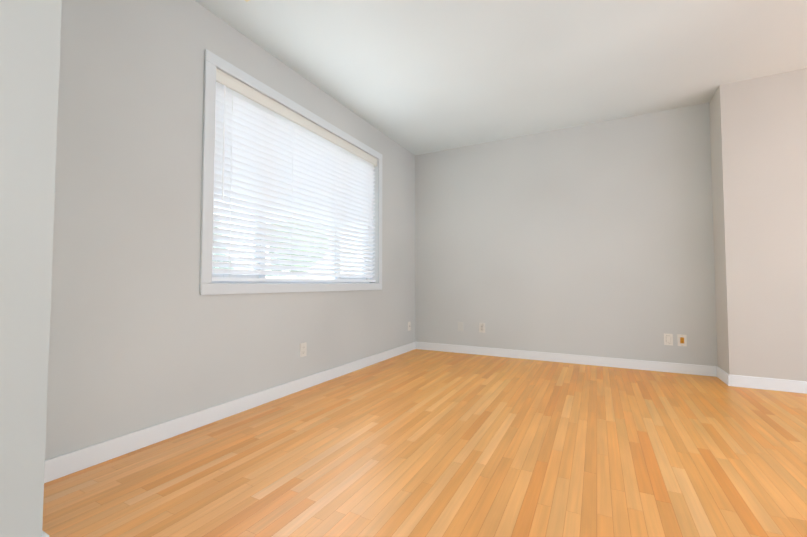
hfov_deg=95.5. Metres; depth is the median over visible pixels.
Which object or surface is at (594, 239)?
wall
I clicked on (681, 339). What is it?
electrical outlet
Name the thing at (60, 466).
baseboard
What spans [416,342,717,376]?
baseboard
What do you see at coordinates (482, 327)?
duplex electrical outlet
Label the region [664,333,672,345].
electrical outlet
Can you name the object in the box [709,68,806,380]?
wall
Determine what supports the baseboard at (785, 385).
attached to the wall at (758, 133)
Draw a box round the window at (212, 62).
[199,49,381,294]
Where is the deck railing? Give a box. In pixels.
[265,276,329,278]
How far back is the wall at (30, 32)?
1.06 m
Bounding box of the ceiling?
[195,0,806,154]
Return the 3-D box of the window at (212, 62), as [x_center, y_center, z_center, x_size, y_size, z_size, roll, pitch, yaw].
[-0.714,-0.551,3.078,0.019,1.475,2.046,-1,-2,28]
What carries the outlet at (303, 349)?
attached to the wall at (143, 334)
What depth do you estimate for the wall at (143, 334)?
1.96 m
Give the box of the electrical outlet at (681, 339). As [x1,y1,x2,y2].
[677,334,686,346]
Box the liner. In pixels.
[217,68,377,282]
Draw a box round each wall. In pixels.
[0,0,61,536]
[45,0,414,459]
[415,102,717,365]
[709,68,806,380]
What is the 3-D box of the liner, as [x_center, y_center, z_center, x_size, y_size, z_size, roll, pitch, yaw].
[-0.768,-0.550,3.107,0.105,1.377,1.948,-1,-2,28]
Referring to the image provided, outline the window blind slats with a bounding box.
[212,68,376,281]
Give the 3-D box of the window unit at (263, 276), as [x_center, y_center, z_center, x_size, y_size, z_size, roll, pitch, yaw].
[-0.840,-0.548,3.144,0.082,1.377,1.948,-1,-2,28]
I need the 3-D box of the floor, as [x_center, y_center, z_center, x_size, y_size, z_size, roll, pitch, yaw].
[1.204,0.904,0.245,6.400,0.120,7.270,-1,-2,28]
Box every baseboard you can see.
[44,342,415,482]
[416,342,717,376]
[716,367,729,385]
[730,375,806,393]
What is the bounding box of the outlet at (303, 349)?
[300,342,306,356]
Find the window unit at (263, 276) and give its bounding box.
[212,204,368,282]
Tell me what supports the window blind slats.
attached to the liner
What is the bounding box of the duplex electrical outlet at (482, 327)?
[479,323,484,332]
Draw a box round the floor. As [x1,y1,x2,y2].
[42,349,806,536]
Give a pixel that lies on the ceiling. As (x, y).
(417, 77)

